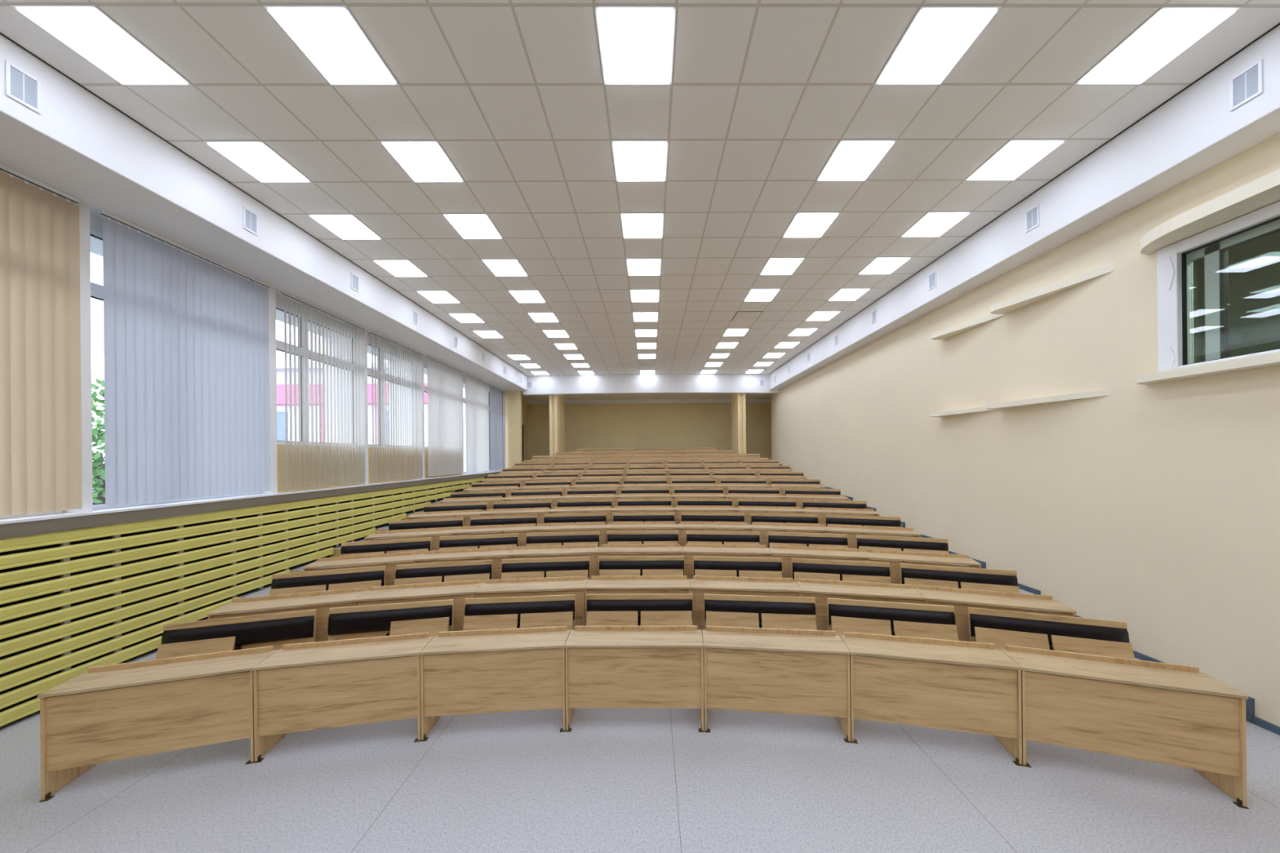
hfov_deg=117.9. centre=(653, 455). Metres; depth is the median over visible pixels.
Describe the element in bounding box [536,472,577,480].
bench
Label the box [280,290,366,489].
vertical blind
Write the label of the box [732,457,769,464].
desk
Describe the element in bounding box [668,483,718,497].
desk
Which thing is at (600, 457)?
desk
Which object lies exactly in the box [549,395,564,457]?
column
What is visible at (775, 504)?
cushion
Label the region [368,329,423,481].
vertical blind
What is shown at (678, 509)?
desk
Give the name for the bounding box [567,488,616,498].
bench
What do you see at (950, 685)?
desk
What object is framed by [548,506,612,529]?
desk
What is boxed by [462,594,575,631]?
bench
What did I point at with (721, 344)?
recessed light
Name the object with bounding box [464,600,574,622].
cushion
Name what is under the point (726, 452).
desk
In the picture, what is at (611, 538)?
cushion
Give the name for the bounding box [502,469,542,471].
cushion
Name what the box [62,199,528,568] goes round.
window frame
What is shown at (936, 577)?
cushion
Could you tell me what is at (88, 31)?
recessed light
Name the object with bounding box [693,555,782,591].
bench
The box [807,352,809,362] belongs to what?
air vent
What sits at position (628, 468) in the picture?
cushion
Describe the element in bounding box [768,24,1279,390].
ceiling soffit
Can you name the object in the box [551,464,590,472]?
desk
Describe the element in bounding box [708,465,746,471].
bench
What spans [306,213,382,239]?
recessed light
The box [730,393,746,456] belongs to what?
column
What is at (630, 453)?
desk
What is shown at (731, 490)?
bench
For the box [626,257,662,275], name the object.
recessed light
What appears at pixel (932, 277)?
air vent
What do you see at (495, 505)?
cushion
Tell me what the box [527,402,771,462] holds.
wall
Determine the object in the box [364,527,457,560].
desk
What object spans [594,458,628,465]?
desk
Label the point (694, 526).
desk
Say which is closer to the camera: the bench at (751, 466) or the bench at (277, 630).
the bench at (277, 630)
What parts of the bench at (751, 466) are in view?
backrest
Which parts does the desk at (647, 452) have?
panel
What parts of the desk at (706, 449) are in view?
panel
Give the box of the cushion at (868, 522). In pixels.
[826,517,901,527]
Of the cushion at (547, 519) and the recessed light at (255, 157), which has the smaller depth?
the recessed light at (255, 157)
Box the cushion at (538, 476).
[537,475,577,477]
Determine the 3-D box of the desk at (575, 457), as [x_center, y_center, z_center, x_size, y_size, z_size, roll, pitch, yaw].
[-2.738,0.380,14.731,1.233,0.793,0.399,-1,0,-10]
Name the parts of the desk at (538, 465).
panel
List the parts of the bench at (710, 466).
backrest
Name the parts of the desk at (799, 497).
panel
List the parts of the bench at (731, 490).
backrest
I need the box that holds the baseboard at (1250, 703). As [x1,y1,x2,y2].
[779,464,1279,735]
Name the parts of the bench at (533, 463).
backrest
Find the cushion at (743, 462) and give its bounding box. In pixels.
[742,462,778,462]
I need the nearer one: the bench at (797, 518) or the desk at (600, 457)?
the bench at (797, 518)
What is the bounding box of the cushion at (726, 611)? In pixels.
[704,600,815,622]
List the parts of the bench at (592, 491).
backrest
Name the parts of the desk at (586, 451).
panel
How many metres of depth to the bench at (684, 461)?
13.46 m
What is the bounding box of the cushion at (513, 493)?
[511,491,561,496]
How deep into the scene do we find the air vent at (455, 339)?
9.87 m
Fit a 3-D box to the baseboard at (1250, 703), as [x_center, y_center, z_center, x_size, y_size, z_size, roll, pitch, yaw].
[5.225,1.341,6.077,0.023,2.017,21.255,-1,0,-1]
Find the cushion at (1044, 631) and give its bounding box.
[969,613,1129,644]
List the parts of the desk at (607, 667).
panel, panel, panel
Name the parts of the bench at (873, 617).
seat, seat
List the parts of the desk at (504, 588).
panel, panel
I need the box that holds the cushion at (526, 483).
[525,482,570,488]
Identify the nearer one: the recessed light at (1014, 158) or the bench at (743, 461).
the recessed light at (1014, 158)
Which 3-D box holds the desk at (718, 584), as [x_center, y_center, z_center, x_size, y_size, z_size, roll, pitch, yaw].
[1.047,1.843,4.500,1.233,0.793,0.399,-1,0,7]
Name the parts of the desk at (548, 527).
panel, panel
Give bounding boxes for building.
[275,362,464,471]
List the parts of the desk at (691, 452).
panel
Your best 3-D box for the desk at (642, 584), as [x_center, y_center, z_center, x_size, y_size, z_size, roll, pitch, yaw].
[-0.179,1.855,4.581,1.233,0.793,0.399,-1,0,1]
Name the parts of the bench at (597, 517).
seat, backrest, seat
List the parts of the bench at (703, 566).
seat, backrest, seat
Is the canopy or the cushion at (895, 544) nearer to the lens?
the canopy
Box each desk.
[37,645,278,802]
[206,587,366,642]
[252,632,434,763]
[302,551,420,599]
[352,580,482,631]
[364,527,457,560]
[407,509,484,533]
[413,546,513,593]
[419,626,570,742]
[439,496,503,515]
[453,524,534,546]
[463,485,519,496]
[475,576,587,626]
[480,507,550,531]
[483,477,533,489]
[498,470,542,480]
[502,494,561,509]
[508,544,599,579]
[511,464,551,473]
[519,484,571,496]
[522,459,559,466]
[531,522,606,546]
[532,455,565,462]
[532,476,578,485]
[542,470,584,479]
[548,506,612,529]
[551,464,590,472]
[555,452,586,457]
[559,459,594,466]
[560,493,617,511]
[564,625,704,732]
[565,455,598,462]
[570,484,620,495]
[576,448,604,453]
[577,475,622,493]
[584,469,625,479]
[584,575,690,626]
[586,451,616,457]
[590,463,626,470]
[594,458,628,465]
[596,543,683,576]
[598,454,630,463]
[604,448,632,457]
[605,521,677,544]
[611,505,673,522]
[616,451,646,457]
[616,493,671,511]
[619,483,668,493]
[622,475,666,484]
[625,468,665,479]
[626,463,663,469]
[628,458,662,463]
[630,454,662,461]
[632,448,660,453]
[646,450,675,457]
[660,447,688,453]
[662,454,693,461]
[662,458,697,466]
[663,462,701,471]
[665,468,706,476]
[666,475,711,487]
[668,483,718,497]
[671,493,726,512]
[673,505,737,528]
[675,450,706,456]
[677,521,751,555]
[683,543,771,591]
[688,447,717,453]
[690,575,801,636]
[693,453,726,460]
[697,457,732,464]
[701,462,739,471]
[702,626,851,742]
[706,450,737,456]
[706,468,747,479]
[711,475,757,487]
[718,483,769,497]
[726,453,760,460]
[726,493,785,511]
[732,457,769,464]
[737,506,804,529]
[739,462,779,471]
[747,468,791,476]
[750,522,831,555]
[757,475,806,485]
[768,545,868,592]
[769,483,825,499]
[784,493,848,509]
[796,578,925,631]
[803,506,879,532]
[828,524,920,559]
[840,631,1022,766]
[862,549,981,599]
[915,585,1076,641]
[1000,644,1248,808]
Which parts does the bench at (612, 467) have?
backrest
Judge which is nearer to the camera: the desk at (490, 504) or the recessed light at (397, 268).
the recessed light at (397, 268)
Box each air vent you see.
[4,59,41,114]
[243,205,257,235]
[351,271,359,292]
[412,310,417,325]
[453,335,457,347]
[482,352,484,363]
[527,381,532,388]
[760,379,764,386]
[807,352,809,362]
[834,333,838,346]
[871,309,876,324]
[928,270,936,290]
[1025,204,1039,232]
[1229,58,1262,111]
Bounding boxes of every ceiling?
[0,0,1279,376]
[521,391,771,399]
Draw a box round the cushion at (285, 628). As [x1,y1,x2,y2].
[160,615,314,646]
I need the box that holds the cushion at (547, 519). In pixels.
[543,515,606,524]
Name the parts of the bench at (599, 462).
backrest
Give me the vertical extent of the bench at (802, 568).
0.866 m
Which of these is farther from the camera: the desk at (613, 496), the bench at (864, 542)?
the desk at (613, 496)
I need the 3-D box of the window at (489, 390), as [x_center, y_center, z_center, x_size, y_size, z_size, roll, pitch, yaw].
[-6.231,-0.940,14.862,0.080,3.060,1.600,-1,0,-1]
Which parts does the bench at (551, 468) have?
backrest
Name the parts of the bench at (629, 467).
backrest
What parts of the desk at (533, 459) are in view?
panel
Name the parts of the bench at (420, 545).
seat, seat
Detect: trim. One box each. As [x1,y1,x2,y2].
[0,22,1279,375]
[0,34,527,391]
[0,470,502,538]
[523,373,778,395]
[526,398,771,404]
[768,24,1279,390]
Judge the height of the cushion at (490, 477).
0.212 m
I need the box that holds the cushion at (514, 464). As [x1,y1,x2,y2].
[514,463,550,467]
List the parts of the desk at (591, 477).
panel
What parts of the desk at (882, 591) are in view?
panel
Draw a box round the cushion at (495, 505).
[493,502,551,509]
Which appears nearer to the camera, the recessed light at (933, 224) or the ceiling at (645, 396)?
the recessed light at (933, 224)
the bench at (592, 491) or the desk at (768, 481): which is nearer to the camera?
the bench at (592, 491)
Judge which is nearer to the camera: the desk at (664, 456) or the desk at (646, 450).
the desk at (664, 456)
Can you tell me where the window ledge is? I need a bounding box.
[1136,351,1279,384]
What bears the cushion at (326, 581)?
on the bench at (365, 578)
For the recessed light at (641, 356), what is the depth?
12.66 m
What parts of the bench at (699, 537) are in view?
seat, seat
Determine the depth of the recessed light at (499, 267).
6.64 m
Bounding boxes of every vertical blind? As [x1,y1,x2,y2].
[0,164,82,515]
[97,208,271,506]
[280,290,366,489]
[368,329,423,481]
[426,355,462,476]
[464,373,489,472]
[488,383,506,471]
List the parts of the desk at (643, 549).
panel, panel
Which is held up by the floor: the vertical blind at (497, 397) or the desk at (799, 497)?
the desk at (799, 497)
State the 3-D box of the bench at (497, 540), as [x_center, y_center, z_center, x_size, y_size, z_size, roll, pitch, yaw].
[-2.748,1.694,6.032,1.180,0.866,0.227,-1,0,-10]
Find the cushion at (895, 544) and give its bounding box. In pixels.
[857,538,948,551]
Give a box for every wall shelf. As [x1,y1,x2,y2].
[928,406,994,417]
[931,313,1006,339]
[986,389,1111,409]
[990,262,1114,314]
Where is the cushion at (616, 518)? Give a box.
[613,515,674,522]
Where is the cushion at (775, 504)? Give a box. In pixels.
[738,501,795,506]
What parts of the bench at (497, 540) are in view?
seat, backrest, seat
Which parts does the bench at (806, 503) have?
seat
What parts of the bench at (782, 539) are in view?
seat, seat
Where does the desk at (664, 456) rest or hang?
on the floor
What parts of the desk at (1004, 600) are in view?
panel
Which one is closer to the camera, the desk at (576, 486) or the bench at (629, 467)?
the desk at (576, 486)
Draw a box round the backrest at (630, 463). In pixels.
[630,462,662,466]
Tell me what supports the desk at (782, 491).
on the floor
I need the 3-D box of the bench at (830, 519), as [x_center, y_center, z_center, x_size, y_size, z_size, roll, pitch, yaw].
[3.615,1.482,6.647,1.180,0.866,0.227,-1,0,18]
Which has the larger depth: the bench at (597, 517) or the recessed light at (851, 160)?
the bench at (597, 517)
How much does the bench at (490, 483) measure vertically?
0.866 m
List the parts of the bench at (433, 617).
seat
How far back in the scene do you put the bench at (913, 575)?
4.61 m
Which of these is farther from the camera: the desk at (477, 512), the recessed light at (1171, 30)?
the desk at (477, 512)
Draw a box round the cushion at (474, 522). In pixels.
[470,517,537,526]
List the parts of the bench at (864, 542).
seat, seat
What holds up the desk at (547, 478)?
on the floor
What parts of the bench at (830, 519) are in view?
seat, seat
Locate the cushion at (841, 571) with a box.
[791,562,889,581]
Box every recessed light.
[9,4,192,85]
[203,140,312,182]
[262,4,399,84]
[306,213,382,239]
[371,259,428,276]
[378,140,464,182]
[415,290,461,302]
[441,213,502,239]
[448,313,484,322]
[472,330,504,337]
[480,258,528,275]
[507,289,546,302]
[507,354,530,359]
[520,363,540,368]
[527,312,559,322]
[530,371,549,374]
[542,329,569,337]
[554,343,577,349]
[563,354,584,359]
[570,363,590,367]
[577,370,594,374]
[594,4,675,84]
[611,139,668,182]
[620,212,664,238]
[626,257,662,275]
[629,288,659,302]
[632,311,658,321]
[634,328,657,337]
[635,342,657,348]
[637,353,656,359]
[640,370,655,373]
[700,369,717,373]
[704,362,723,366]
[709,353,729,358]
[715,342,738,348]
[722,328,749,336]
[743,288,780,301]
[745,369,763,373]
[753,361,773,366]
[759,257,804,275]
[762,352,786,357]
[773,342,799,347]
[782,212,840,237]
[787,328,817,335]
[804,311,840,320]
[816,139,897,181]
[827,288,871,300]
[857,257,911,274]
[874,5,1001,84]
[900,211,972,236]
[964,139,1066,180]
[1074,5,1242,84]
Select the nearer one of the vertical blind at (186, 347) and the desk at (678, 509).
the vertical blind at (186, 347)
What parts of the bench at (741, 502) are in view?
seat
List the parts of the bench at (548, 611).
seat, seat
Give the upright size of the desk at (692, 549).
0.793 m
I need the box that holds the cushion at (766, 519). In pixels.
[751,515,817,524]
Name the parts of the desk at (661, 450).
panel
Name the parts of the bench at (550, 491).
backrest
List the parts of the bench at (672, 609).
seat, seat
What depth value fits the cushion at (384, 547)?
5.78 m
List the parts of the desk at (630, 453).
panel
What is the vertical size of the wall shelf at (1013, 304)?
0.095 m
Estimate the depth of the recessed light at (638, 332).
10.24 m
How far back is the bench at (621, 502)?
8.36 m
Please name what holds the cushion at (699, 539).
on the bench at (699, 537)
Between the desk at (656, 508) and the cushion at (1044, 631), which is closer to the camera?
the cushion at (1044, 631)
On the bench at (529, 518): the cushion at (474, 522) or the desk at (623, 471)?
the cushion at (474, 522)
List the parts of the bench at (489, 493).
backrest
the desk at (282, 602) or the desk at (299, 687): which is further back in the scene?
the desk at (282, 602)
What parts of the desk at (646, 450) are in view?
panel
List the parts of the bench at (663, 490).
backrest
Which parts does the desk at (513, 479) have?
panel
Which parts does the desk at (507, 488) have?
panel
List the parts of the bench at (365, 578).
seat, seat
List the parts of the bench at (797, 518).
seat, backrest, seat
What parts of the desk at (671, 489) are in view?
panel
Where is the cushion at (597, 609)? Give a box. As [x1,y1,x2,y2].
[586,599,693,619]
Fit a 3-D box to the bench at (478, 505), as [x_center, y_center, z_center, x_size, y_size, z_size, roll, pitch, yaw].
[-4.027,1.406,7.810,1.180,0.866,0.227,-1,0,-16]
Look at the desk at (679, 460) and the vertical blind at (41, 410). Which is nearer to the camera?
the vertical blind at (41, 410)
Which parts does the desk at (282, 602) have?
panel, panel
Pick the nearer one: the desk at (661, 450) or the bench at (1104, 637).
the bench at (1104, 637)
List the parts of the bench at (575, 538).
seat, backrest, seat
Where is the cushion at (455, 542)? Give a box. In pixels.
[439,537,518,548]
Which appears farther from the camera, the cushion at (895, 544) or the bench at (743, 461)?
the bench at (743, 461)
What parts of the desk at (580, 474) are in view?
panel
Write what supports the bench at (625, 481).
on the floor
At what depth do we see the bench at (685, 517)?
7.24 m
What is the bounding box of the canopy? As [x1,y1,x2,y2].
[1140,168,1279,254]
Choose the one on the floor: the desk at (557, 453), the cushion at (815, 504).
the desk at (557, 453)
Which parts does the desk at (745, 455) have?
panel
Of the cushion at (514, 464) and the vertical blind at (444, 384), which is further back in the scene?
the cushion at (514, 464)
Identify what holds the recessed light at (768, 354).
in the ceiling at (761, 95)
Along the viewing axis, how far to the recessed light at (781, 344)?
11.51 m
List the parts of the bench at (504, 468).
backrest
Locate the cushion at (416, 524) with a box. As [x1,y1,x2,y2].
[388,520,462,530]
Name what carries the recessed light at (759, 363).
in the ceiling at (761, 95)
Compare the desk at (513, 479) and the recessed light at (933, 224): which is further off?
the desk at (513, 479)
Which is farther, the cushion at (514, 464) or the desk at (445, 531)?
the cushion at (514, 464)
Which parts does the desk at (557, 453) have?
panel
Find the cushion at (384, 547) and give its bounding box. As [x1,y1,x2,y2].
[340,541,430,554]
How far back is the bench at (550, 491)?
9.19 m
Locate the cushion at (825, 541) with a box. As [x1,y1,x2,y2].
[768,535,848,547]
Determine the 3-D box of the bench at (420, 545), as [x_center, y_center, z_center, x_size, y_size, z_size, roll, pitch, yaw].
[-4.005,1.706,5.740,1.180,0.866,0.227,-1,0,-16]
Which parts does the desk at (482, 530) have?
panel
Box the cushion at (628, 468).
[628,467,664,471]
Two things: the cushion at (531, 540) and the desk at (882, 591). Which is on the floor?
the desk at (882, 591)
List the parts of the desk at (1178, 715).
panel, panel, panel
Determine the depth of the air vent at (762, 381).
15.73 m
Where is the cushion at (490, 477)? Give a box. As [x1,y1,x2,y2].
[488,475,532,481]
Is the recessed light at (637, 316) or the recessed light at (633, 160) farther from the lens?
the recessed light at (637, 316)
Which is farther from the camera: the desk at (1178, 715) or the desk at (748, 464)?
the desk at (748, 464)
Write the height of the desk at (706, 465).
0.793 m
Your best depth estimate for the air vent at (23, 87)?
3.06 m
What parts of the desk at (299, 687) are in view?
panel, panel, panel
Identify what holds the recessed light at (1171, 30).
in the ceiling at (761, 95)
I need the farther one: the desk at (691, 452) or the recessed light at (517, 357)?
the desk at (691, 452)
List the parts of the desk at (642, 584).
panel, panel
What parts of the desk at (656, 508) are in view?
panel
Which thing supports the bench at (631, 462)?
on the floor
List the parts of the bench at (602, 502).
seat, backrest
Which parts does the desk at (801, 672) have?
panel, panel, panel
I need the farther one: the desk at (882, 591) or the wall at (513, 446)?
the wall at (513, 446)
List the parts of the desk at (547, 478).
panel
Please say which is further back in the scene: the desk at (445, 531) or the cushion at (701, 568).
the desk at (445, 531)
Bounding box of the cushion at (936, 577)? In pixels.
[901,568,1017,588]
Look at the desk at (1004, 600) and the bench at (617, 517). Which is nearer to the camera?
the desk at (1004, 600)
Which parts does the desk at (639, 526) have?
panel, panel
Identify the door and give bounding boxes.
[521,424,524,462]
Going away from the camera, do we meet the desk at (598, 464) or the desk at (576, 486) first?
the desk at (576, 486)
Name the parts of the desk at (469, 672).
panel, panel, panel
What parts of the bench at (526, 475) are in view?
backrest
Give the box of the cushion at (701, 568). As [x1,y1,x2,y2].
[693,560,782,577]
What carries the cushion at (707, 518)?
on the bench at (685, 517)
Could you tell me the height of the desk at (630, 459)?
0.793 m
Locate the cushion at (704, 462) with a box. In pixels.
[704,462,738,462]
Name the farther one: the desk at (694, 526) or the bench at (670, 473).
the bench at (670, 473)
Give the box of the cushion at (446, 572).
[395,564,491,582]
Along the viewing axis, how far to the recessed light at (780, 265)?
6.68 m
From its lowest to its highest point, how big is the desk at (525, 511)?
0.793 m
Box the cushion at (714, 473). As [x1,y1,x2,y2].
[714,473,755,475]
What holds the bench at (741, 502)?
on the floor
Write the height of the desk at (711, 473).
0.793 m
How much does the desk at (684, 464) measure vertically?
0.793 m
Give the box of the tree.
[91,377,105,503]
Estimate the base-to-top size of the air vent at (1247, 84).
0.270 m
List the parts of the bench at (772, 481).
backrest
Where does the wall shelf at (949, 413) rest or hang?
attached to the wall at (1154, 508)
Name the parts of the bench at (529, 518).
seat, backrest, seat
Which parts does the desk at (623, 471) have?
panel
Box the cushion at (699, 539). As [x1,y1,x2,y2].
[686,533,759,545]
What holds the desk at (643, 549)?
on the floor
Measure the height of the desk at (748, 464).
0.793 m
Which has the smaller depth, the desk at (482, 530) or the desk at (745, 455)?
the desk at (482, 530)
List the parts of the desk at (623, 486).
panel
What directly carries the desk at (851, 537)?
on the floor
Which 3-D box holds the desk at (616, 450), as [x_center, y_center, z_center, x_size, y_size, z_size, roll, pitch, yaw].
[-1.542,0.069,16.961,1.233,0.793,0.399,-1,0,-5]
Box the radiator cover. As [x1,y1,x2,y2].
[0,476,488,727]
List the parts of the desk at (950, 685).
panel, panel, panel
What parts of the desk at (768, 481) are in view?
panel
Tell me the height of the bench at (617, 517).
0.866 m
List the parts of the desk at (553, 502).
panel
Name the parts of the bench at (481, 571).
seat, seat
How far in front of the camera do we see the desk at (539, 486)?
9.48 m
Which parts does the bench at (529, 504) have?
backrest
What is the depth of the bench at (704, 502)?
8.28 m
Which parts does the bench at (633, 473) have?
backrest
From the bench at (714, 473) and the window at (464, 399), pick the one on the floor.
the bench at (714, 473)
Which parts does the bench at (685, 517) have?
seat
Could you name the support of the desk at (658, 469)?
on the floor
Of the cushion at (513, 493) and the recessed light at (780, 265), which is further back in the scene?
the cushion at (513, 493)
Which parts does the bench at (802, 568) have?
seat, seat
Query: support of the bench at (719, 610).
on the floor
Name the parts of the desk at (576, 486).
panel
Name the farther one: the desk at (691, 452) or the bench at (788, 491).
the desk at (691, 452)
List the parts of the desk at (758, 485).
panel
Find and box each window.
[0,510,62,519]
[89,227,260,510]
[275,303,356,447]
[367,341,415,448]
[423,364,427,448]
[462,379,484,474]
[488,390,502,471]
[1156,200,1279,371]
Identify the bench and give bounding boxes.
[155,608,316,659]
[268,565,386,610]
[327,599,453,640]
[337,537,431,567]
[387,516,463,538]
[391,560,493,599]
[423,502,487,518]
[439,533,518,559]
[450,490,506,502]
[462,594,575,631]
[470,514,537,533]
[471,481,520,491]
[488,473,532,481]
[493,500,551,515]
[501,556,590,592]
[502,467,542,474]
[511,488,562,500]
[514,462,551,467]
[524,480,570,489]
[526,531,599,555]
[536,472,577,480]
[543,512,606,530]
[546,466,584,473]
[554,462,589,466]
[556,498,612,512]
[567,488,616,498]
[575,479,619,488]
[582,472,622,479]
[586,593,693,626]
[587,466,624,472]
[592,461,626,466]
[598,555,684,576]
[607,530,679,553]
[613,512,675,528]
[617,498,671,511]
[621,487,669,497]
[623,479,667,487]
[626,471,666,479]
[627,466,664,471]
[630,461,663,466]
[666,460,700,466]
[667,466,704,471]
[669,471,709,475]
[671,479,715,487]
[674,487,723,497]
[677,498,732,511]
[680,512,744,529]
[686,530,760,555]
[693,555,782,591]
[703,460,738,462]
[703,594,817,630]
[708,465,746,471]
[713,471,755,475]
[720,479,766,487]
[728,487,779,498]
[737,498,796,512]
[742,460,778,462]
[750,465,790,471]
[751,512,818,532]
[760,471,804,479]
[767,531,848,558]
[770,479,820,488]
[785,488,840,500]
[791,558,890,598]
[802,499,866,515]
[825,514,902,535]
[826,598,958,640]
[856,534,950,564]
[899,563,1019,608]
[967,607,1134,659]
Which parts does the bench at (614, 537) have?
seat, seat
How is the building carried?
on the ground
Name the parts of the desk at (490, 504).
panel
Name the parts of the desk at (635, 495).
panel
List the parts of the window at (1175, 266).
wave trim, wave trim, frame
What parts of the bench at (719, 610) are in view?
seat, seat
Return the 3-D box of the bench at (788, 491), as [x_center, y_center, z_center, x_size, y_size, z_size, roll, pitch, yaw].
[3.592,1.182,8.717,1.180,0.866,0.227,-1,0,18]
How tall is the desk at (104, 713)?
0.793 m
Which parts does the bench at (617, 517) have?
seat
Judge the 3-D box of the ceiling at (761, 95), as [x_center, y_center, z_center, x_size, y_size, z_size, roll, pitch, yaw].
[-0.115,-3.332,5.574,9.880,0.080,20.350,-1,0,-1]
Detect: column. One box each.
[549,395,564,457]
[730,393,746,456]
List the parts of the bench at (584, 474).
backrest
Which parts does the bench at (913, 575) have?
seat, seat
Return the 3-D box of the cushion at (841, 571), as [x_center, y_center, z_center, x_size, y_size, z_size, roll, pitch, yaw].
[2.400,1.521,4.963,1.164,0.212,0.072,-1,0,12]
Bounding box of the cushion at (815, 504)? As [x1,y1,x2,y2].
[803,502,866,509]
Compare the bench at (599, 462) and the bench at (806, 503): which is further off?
the bench at (599, 462)
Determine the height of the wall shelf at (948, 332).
0.085 m
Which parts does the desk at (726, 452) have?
panel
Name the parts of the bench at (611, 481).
backrest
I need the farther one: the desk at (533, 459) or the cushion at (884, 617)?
the desk at (533, 459)
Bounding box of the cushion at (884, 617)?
[828,604,955,630]
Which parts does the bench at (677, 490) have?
backrest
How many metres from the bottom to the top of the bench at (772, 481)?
0.866 m
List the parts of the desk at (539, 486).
panel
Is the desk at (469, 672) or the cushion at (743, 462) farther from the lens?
the cushion at (743, 462)
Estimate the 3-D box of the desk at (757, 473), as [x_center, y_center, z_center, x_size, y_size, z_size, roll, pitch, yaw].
[3.367,0.771,11.226,1.233,0.793,0.399,-1,0,18]
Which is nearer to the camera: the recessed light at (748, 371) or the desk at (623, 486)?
the desk at (623, 486)
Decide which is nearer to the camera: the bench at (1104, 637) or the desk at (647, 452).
the bench at (1104, 637)
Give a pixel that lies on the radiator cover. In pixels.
(73, 602)
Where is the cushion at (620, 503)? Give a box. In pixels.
[617,501,671,506]
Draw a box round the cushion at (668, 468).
[668,467,704,471]
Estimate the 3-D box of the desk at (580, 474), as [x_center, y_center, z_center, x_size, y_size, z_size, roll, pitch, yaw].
[-2.704,0.830,11.626,1.233,0.793,0.399,-1,0,-10]
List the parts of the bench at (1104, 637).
seat, seat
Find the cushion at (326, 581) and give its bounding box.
[271,570,384,591]
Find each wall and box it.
[502,391,522,467]
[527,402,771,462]
[770,132,1279,726]
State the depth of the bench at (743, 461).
12.93 m
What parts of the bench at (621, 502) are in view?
seat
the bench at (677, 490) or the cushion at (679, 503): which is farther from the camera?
the bench at (677, 490)
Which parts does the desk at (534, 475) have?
panel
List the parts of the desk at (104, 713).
panel, panel, panel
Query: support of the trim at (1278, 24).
attached to the ceiling at (761, 95)
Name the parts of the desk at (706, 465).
panel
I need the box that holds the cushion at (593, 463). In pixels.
[592,462,626,464]
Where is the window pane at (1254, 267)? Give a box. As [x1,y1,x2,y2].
[1192,231,1279,363]
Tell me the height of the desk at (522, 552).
0.793 m
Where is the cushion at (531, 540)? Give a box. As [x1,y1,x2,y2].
[526,534,599,546]
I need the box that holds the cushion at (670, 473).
[670,473,709,475]
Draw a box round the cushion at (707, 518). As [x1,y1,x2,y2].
[681,515,743,522]
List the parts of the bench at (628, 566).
seat, seat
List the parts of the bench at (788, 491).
backrest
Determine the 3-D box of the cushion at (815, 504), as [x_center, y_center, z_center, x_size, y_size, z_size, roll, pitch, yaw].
[3.617,1.059,7.733,1.164,0.212,0.072,-1,0,18]
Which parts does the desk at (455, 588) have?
panel, panel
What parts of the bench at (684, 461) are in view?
backrest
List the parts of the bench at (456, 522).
seat, backrest, seat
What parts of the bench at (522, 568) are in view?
seat, backrest, seat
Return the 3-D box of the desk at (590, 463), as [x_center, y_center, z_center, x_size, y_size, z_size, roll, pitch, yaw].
[-2.727,0.530,13.696,1.233,0.793,0.399,-1,0,-10]
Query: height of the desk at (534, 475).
0.793 m
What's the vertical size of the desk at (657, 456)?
0.793 m
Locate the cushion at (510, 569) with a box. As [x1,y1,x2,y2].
[502,560,589,577]
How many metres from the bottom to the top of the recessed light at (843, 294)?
0.017 m
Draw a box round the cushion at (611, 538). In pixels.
[607,533,678,543]
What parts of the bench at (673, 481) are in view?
backrest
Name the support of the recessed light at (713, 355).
in the ceiling at (761, 95)
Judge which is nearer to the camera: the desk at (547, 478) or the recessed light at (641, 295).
the recessed light at (641, 295)
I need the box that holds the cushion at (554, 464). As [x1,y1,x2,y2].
[554,463,588,466]
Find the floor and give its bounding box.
[0,473,1279,852]
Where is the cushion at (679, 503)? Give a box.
[677,501,732,506]
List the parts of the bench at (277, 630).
seat, leg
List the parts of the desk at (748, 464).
panel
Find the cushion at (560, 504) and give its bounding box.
[557,501,611,506]
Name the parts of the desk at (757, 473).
panel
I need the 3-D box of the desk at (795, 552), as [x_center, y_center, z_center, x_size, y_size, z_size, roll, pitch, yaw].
[2.248,1.682,5.334,1.233,0.793,0.399,-1,0,12]
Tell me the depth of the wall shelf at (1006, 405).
5.00 m
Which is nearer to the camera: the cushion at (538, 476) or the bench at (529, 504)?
the bench at (529, 504)
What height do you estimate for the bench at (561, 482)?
0.866 m
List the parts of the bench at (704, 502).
seat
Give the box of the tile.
[731,311,763,320]
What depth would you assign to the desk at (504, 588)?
4.42 m
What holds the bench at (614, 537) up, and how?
on the floor
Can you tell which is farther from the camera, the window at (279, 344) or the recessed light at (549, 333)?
the recessed light at (549, 333)
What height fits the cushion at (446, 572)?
0.212 m
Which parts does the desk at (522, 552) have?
panel, panel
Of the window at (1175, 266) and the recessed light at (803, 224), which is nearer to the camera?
the window at (1175, 266)
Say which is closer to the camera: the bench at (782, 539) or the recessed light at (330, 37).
the recessed light at (330, 37)
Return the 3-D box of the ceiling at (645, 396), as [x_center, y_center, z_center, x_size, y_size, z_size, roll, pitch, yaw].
[0.058,-2.791,17.377,13.100,0.120,2.850,-1,0,-1]
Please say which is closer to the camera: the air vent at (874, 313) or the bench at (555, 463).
the air vent at (874, 313)
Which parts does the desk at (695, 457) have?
panel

